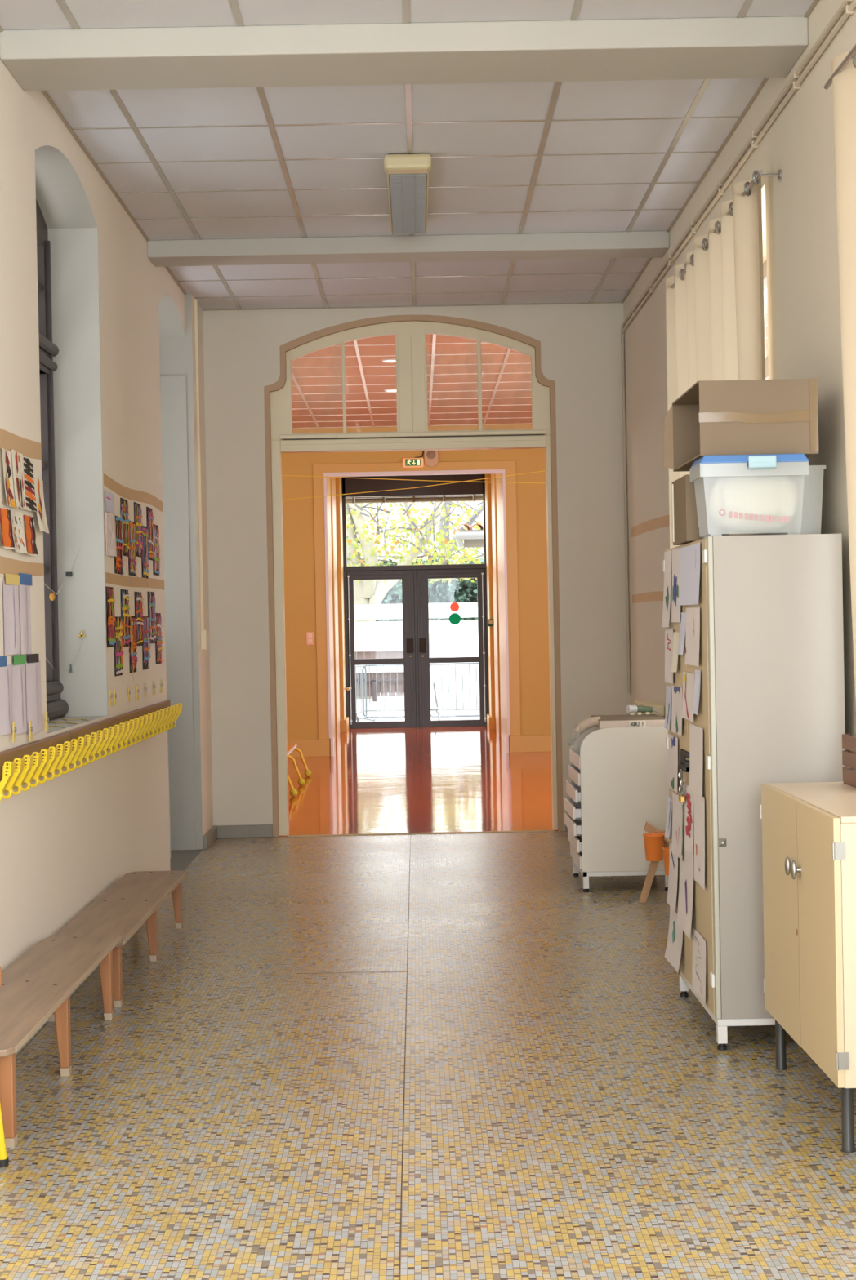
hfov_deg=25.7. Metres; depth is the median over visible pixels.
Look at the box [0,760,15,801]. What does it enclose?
coat hook
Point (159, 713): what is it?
coat hook
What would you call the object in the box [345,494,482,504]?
bar
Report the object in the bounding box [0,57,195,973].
wall
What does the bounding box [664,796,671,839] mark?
drawing
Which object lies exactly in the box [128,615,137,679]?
collage
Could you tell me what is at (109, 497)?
notice sheet
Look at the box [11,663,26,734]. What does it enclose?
sheet
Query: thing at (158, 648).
collage
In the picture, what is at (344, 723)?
baseboard
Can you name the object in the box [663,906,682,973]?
drawing
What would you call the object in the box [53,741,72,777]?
coat hook
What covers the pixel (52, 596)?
string
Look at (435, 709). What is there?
chair
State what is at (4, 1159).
child chair
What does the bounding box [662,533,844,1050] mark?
tall cabinet
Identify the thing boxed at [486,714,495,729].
baseboard
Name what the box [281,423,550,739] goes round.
wall
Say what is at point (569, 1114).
floor
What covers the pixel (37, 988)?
wooden bench
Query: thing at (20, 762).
coat hook
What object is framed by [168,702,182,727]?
coat hook
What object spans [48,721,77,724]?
cord
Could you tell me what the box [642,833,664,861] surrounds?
pot
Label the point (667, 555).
drawing
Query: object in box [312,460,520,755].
trim
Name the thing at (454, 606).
round sticker
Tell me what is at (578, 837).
tray
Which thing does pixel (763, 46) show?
ceiling beam
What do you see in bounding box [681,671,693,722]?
drawing
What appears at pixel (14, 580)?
block
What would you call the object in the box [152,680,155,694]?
peg
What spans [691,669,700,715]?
drawing
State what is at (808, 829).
base cabinet
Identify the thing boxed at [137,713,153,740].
coat hook
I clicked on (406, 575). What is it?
door
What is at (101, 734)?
coat hook
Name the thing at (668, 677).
drawing
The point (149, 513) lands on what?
collage
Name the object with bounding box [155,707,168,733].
coat hook
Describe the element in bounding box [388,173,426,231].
diffuser
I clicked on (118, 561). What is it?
collage
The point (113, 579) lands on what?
strip
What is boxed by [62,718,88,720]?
cord
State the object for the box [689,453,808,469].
lid
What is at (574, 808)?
tray
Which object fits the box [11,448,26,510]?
painting
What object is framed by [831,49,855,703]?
curtain
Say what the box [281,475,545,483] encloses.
string
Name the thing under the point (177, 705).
coat hook
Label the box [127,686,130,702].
peg
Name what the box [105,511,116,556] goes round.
plastic sleeve
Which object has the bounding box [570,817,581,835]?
tray
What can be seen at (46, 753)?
coat hook
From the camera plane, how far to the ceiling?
8.51 m
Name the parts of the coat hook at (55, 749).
hook arm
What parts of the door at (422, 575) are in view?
handle, espagnolette rod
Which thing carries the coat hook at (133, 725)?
attached to the rail
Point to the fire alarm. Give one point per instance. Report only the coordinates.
(430, 457)
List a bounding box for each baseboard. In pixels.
[15,964,98,1056]
[202,823,567,848]
[287,734,551,756]
[340,716,348,732]
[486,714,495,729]
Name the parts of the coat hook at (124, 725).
hook arm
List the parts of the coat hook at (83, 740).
hook arm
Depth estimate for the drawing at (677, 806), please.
7.01 m
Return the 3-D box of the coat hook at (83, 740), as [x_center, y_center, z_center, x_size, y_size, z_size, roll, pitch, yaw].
[-1.431,0.462,7.657,0.077,0.139,0.100,-1,1,0]
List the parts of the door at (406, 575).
espagnolette rod, handle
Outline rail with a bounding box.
[0,700,170,782]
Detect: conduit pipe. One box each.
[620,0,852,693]
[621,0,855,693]
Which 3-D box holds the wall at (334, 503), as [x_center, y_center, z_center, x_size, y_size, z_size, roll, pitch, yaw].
[-1.262,-0.602,23.388,0.250,3.700,5.400,-1,1,0]
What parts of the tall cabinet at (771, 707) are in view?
door, chain, leg, door, leg, rail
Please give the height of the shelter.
3.570 m
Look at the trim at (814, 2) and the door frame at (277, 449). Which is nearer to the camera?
the trim at (814, 2)
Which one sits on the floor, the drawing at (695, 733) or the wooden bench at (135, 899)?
the wooden bench at (135, 899)
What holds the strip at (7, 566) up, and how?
attached to the wall at (66, 839)
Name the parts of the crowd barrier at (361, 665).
frame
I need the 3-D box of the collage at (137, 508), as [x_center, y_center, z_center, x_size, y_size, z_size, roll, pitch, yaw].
[-1.515,-0.566,9.851,0.015,0.302,0.245,-1,1,0]
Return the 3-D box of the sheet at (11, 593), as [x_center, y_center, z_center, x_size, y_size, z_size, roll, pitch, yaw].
[-1.485,-0.079,6.711,0.008,0.261,0.241,-1,1,1]
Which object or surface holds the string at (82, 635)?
attached to the wall at (66, 839)
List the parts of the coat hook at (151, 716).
hook arm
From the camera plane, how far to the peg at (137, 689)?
9.67 m
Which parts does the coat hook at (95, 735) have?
hook arm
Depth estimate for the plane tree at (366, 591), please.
45.73 m
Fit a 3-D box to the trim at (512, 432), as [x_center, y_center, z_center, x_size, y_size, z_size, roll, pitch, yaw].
[-0.108,-1.712,12.810,1.811,0.734,0.120,-1,1,0]
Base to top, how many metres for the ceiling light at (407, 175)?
0.078 m
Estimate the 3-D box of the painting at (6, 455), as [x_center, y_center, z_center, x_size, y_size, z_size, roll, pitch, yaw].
[-1.490,-0.577,6.686,0.020,0.201,0.200,-1,1,0]
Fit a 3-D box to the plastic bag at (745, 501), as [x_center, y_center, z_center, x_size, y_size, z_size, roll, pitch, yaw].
[1.092,-0.466,6.321,0.289,0.208,0.197,-1,1,0]
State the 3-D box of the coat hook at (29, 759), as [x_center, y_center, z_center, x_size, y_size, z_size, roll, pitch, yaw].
[-1.425,0.471,6.596,0.077,0.139,0.100,-1,1,0]
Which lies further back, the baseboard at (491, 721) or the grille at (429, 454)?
the baseboard at (491, 721)
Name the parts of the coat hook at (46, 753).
hook arm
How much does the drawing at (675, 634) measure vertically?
0.149 m
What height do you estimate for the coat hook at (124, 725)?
0.139 m
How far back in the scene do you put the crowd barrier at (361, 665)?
34.21 m
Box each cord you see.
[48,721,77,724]
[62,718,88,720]
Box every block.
[0,655,7,666]
[5,573,20,585]
[13,654,26,665]
[20,573,32,585]
[27,653,39,663]
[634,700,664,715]
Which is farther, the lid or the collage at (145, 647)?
the collage at (145, 647)
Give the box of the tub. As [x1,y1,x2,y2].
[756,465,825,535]
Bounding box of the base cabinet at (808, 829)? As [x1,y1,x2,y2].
[759,782,855,1152]
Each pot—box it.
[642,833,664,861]
[662,846,668,875]
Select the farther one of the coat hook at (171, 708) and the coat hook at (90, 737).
the coat hook at (171, 708)
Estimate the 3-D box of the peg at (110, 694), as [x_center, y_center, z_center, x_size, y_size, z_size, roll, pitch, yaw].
[-1.492,0.271,8.833,0.012,0.075,0.044,-1,1,0]
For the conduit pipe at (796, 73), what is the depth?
7.91 m
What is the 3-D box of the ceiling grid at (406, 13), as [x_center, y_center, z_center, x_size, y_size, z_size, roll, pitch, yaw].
[-0.073,-2.197,4.863,2.900,0.005,15.765,-1,1,0]
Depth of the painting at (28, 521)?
7.05 m
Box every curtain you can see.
[665,169,764,548]
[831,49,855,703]
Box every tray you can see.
[568,798,580,818]
[570,782,580,802]
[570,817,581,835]
[576,835,581,852]
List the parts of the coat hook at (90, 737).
hook arm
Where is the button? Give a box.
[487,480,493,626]
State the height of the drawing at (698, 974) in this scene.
0.220 m
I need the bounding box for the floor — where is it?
[0,725,855,1279]
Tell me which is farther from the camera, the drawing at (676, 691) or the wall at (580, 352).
the wall at (580, 352)
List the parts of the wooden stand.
leg, rail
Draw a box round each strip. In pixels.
[0,427,41,459]
[0,555,44,576]
[102,472,163,512]
[105,572,164,590]
[630,515,669,537]
[631,591,662,603]
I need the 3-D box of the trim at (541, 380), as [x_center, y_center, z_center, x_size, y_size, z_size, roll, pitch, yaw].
[-0.099,-0.396,12.841,1.978,3.632,0.142,-1,1,0]
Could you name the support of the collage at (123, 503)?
attached to the wall at (66, 839)
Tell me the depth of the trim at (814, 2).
9.44 m
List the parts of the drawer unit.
drawer, drawer, drawer, drawer, drawer, drawer, leg, drawer, panel, leg, rail, leg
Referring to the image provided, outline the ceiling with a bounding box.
[0,0,813,309]
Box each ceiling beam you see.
[0,16,807,91]
[146,231,669,266]
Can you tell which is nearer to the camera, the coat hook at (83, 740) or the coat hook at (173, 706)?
the coat hook at (83, 740)
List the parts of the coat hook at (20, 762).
plate, hook arm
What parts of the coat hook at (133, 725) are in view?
hook arm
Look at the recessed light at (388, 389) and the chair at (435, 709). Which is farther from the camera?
the chair at (435, 709)
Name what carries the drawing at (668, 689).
attached to the tall cabinet at (771, 707)
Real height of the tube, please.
0.060 m
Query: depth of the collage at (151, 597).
10.28 m
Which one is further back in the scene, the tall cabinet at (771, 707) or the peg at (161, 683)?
the peg at (161, 683)
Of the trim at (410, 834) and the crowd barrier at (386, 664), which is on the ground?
the crowd barrier at (386, 664)
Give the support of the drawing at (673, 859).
attached to the tall cabinet at (771, 707)
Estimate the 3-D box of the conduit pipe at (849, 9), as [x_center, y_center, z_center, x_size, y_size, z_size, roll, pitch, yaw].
[1.389,-0.804,5.114,0.027,2.469,15.224,-1,1,0]
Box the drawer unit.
[563,726,668,892]
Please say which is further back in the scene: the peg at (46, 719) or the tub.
the peg at (46, 719)
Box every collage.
[105,586,115,647]
[114,515,124,582]
[114,616,124,676]
[120,497,129,568]
[120,589,130,653]
[128,520,137,582]
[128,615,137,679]
[133,502,143,557]
[134,591,144,645]
[141,525,149,587]
[142,616,151,670]
[146,506,154,560]
[147,591,156,644]
[152,524,160,575]
[155,613,163,664]
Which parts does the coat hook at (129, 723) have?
hook arm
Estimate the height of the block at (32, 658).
0.033 m
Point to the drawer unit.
(618, 776)
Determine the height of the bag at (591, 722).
0.168 m
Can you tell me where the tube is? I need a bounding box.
[625,705,659,715]
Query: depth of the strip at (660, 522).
11.50 m
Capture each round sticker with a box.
[448,613,460,624]
[449,602,458,611]
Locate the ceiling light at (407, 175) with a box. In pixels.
[383,153,431,235]
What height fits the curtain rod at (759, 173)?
0.040 m
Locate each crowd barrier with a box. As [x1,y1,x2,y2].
[355,664,374,721]
[361,663,404,721]
[429,662,479,719]
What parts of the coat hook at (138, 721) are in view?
hook arm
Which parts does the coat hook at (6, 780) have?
hook arm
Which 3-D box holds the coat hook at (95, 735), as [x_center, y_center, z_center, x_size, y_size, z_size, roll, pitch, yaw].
[-1.433,0.459,7.960,0.077,0.139,0.100,-1,1,0]
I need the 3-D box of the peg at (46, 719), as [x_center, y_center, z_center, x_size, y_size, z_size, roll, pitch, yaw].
[-1.469,0.315,7.244,0.012,0.075,0.044,-1,1,0]
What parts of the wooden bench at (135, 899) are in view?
leg, seat, leg, leg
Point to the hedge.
(462, 591)
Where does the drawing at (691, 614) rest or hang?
attached to the tall cabinet at (771, 707)
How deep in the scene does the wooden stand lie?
9.48 m
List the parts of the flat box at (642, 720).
lid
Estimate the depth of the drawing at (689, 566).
6.56 m
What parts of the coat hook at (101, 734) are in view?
hook arm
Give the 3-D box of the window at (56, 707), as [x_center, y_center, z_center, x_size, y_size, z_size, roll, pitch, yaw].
[-1.752,-0.842,8.052,0.113,2.425,1.440,-1,1,0]
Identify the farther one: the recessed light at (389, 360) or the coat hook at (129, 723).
the recessed light at (389, 360)
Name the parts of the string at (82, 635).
cord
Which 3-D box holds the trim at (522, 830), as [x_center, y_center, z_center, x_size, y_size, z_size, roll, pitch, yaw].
[-0.048,1.317,12.780,1.812,0.006,0.035,-1,1,0]
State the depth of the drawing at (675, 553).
6.91 m
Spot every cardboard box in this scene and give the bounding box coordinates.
[662,378,817,471]
[670,474,728,545]
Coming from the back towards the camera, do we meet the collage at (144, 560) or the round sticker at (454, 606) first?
the round sticker at (454, 606)
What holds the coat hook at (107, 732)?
attached to the rail
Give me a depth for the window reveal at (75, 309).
8.77 m
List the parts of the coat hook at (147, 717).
hook arm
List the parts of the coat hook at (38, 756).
hook arm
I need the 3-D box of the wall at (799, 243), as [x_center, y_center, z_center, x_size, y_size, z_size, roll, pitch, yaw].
[1.635,-0.463,4.989,0.450,3.840,15.965,-1,1,0]
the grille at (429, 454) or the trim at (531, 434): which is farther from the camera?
the grille at (429, 454)
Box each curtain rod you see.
[671,169,781,288]
[822,44,855,88]
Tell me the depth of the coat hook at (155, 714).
9.73 m
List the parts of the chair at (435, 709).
seat, backrest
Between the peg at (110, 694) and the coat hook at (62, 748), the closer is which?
the coat hook at (62, 748)
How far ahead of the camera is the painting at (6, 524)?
6.63 m
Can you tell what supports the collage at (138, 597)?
attached to the wall at (66, 839)
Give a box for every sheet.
[0,664,13,735]
[3,580,21,654]
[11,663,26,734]
[18,584,31,654]
[26,661,42,734]
[104,490,115,514]
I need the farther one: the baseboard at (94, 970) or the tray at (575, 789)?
the tray at (575, 789)
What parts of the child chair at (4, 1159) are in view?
backrest, leg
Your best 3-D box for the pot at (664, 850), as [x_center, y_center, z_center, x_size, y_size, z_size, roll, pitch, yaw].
[1.187,1.070,9.068,0.110,0.130,0.110,-1,1,0]
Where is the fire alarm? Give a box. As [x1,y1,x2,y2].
[423,450,438,466]
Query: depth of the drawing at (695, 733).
6.51 m
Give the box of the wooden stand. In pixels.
[638,822,669,902]
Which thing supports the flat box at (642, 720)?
on the drawer unit
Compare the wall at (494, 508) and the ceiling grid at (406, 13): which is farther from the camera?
the wall at (494, 508)
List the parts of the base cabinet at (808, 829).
leg, door, door knob, door knob, door, leg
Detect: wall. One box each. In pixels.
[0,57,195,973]
[184,293,213,849]
[202,302,630,836]
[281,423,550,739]
[326,477,346,741]
[484,473,506,742]
[622,0,855,770]
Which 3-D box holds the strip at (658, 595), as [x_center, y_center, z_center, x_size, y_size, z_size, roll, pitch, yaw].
[1.374,-0.259,11.332,0.002,0.071,2.450,-1,1,0]
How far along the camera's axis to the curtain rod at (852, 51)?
5.85 m
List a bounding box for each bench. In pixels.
[0,934,121,1147]
[53,870,187,1007]
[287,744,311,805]
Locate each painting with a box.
[0,506,15,549]
[1,447,18,507]
[10,510,26,553]
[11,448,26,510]
[20,454,37,511]
[22,513,38,555]
[34,476,49,533]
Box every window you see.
[35,198,69,719]
[762,260,768,379]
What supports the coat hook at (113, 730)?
attached to the rail
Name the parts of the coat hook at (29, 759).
plate, hook arm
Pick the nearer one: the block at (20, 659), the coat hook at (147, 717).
the block at (20, 659)
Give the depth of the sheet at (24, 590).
6.93 m
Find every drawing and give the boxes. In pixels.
[661,550,671,626]
[663,627,672,684]
[663,685,671,730]
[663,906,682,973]
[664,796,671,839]
[666,843,677,912]
[667,733,677,792]
[671,547,679,622]
[671,631,678,672]
[671,684,682,736]
[671,791,683,861]
[675,845,693,939]
[676,612,684,654]
[677,542,699,605]
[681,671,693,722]
[683,783,693,854]
[684,607,699,666]
[688,723,702,798]
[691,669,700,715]
[691,927,705,1006]
[693,791,704,890]
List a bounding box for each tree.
[345,501,482,698]
[357,501,484,564]
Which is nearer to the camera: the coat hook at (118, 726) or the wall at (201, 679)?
the coat hook at (118, 726)
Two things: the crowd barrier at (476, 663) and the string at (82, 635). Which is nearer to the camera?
the string at (82, 635)
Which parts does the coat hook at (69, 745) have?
hook arm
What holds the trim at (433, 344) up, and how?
attached to the window glass at (450, 348)
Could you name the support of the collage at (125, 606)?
attached to the wall at (66, 839)
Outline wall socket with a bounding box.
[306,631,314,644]
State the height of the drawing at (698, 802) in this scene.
0.314 m
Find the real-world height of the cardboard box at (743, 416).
0.250 m
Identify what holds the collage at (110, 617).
attached to the wall at (66, 839)
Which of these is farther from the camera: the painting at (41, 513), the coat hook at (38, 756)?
the painting at (41, 513)
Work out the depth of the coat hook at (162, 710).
10.03 m
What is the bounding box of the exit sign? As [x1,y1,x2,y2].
[402,450,423,467]
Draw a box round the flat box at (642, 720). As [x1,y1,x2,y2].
[590,714,664,728]
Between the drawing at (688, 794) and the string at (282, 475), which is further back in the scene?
the string at (282, 475)
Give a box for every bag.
[573,715,599,734]
[707,470,797,533]
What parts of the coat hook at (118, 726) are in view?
hook arm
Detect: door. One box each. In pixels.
[346,569,416,728]
[416,568,486,727]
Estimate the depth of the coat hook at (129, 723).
8.82 m
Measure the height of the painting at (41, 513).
0.207 m
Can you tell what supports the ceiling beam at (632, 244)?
attached to the ceiling
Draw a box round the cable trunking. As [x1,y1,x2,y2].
[194,298,208,649]
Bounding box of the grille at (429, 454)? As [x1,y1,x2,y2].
[426,450,435,458]
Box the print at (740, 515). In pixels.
[718,508,788,522]
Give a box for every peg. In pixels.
[12,720,17,742]
[29,720,33,742]
[44,711,48,731]
[109,689,112,706]
[113,689,116,705]
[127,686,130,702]
[136,684,138,699]
[144,683,146,697]
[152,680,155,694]
[160,679,162,693]
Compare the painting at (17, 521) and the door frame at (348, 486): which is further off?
the door frame at (348, 486)
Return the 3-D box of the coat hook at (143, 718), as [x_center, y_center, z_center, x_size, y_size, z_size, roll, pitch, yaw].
[-1.442,0.447,9.323,0.077,0.139,0.100,-1,1,0]
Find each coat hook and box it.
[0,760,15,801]
[1,758,25,799]
[11,755,34,795]
[20,751,42,791]
[29,749,50,787]
[38,746,57,783]
[46,743,66,780]
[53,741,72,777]
[61,738,79,773]
[68,736,86,771]
[72,734,93,768]
[79,732,98,765]
[85,730,104,762]
[91,728,110,759]
[97,726,115,757]
[103,724,120,755]
[108,722,126,753]
[114,720,131,751]
[119,719,135,748]
[124,717,140,746]
[128,715,145,744]
[133,715,149,742]
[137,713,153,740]
[142,711,157,738]
[146,710,161,737]
[151,709,164,735]
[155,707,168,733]
[158,706,172,732]
[162,705,176,730]
[165,704,179,728]
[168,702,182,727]
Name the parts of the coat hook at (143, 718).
hook arm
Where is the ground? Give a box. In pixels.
[355,692,479,721]
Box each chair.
[0,965,8,1167]
[430,680,439,719]
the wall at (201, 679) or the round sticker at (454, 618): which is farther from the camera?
the round sticker at (454, 618)
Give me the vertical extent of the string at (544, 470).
0.322 m
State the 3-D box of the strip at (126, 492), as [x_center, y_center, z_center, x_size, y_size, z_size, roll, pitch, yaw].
[-1.526,-0.759,9.814,0.002,0.082,2.060,-1,1,0]
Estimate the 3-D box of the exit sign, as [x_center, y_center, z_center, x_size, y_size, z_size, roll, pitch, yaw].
[-0.159,-2.013,20.454,0.241,0.268,0.057,-1,1,0]
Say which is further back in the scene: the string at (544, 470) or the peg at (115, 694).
the string at (544, 470)
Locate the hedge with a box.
[363,555,484,693]
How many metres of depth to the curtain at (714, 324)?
8.31 m
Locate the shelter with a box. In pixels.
[454,523,483,547]
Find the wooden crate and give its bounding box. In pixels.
[841,733,855,787]
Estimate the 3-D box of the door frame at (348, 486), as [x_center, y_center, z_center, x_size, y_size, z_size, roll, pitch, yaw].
[-0.172,-0.565,25.829,2.058,3.580,0.112,-1,1,0]
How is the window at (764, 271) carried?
in the wall at (799, 243)
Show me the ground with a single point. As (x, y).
(401, 698)
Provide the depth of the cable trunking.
12.26 m
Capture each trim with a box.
[0,0,818,311]
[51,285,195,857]
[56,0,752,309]
[263,315,563,836]
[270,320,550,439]
[280,334,546,444]
[282,434,543,439]
[287,830,553,836]
[291,311,767,428]
[298,834,410,1279]
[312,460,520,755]
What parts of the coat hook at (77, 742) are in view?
hook arm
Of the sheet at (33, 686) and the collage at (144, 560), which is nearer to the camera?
the sheet at (33, 686)
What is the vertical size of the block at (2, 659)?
0.037 m
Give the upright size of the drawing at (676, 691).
0.176 m
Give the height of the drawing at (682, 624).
0.150 m
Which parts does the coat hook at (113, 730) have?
hook arm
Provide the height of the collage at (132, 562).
0.352 m
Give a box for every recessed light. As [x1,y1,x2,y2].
[381,358,395,362]
[383,388,395,391]
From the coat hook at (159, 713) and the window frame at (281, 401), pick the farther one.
the window frame at (281, 401)
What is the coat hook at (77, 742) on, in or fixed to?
attached to the rail
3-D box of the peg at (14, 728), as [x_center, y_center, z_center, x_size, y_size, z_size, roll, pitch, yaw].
[-1.465,0.325,6.654,0.012,0.075,0.044,-1,1,0]
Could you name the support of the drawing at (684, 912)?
attached to the tall cabinet at (771, 707)
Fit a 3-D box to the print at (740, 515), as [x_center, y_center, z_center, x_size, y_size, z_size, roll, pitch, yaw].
[1.081,-0.413,6.225,0.232,0.049,0.005,-1,1,0]
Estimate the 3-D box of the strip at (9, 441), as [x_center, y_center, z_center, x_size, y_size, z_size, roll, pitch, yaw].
[-1.504,-0.704,6.607,0.002,0.118,1.445,-1,1,0]
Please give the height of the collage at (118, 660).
0.288 m
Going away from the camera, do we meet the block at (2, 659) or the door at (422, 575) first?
the block at (2, 659)
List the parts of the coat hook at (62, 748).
hook arm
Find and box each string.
[44,546,79,600]
[45,631,85,672]
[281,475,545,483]
[282,470,545,500]
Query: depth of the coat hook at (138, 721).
9.12 m
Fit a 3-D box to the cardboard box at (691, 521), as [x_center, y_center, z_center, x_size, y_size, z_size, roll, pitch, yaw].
[0.972,-0.465,6.726,0.154,0.232,0.352,-1,1,0]
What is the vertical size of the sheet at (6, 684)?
0.242 m
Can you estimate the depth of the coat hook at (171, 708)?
10.33 m
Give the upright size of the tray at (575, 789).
0.053 m
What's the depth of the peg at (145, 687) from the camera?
9.96 m
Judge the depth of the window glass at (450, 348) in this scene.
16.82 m
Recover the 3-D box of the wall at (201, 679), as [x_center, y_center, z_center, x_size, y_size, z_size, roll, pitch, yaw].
[-1.514,-0.443,12.430,0.045,3.590,0.645,-1,1,0]
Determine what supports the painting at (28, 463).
attached to the wall at (66, 839)
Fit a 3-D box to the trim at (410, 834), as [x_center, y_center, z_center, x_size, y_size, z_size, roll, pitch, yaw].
[-0.295,1.396,4.893,0.456,0.001,15.765,-1,1,0]
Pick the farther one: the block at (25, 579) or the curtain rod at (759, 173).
the curtain rod at (759, 173)
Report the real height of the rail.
0.133 m
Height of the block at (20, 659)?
0.035 m
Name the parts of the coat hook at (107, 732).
hook arm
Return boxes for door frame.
[271,435,557,835]
[341,474,488,728]
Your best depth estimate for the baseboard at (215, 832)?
12.74 m
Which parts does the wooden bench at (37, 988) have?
leg, seat, leg, leg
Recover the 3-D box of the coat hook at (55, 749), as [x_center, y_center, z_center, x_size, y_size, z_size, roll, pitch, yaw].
[-1.428,0.467,7.051,0.077,0.139,0.100,-1,1,0]

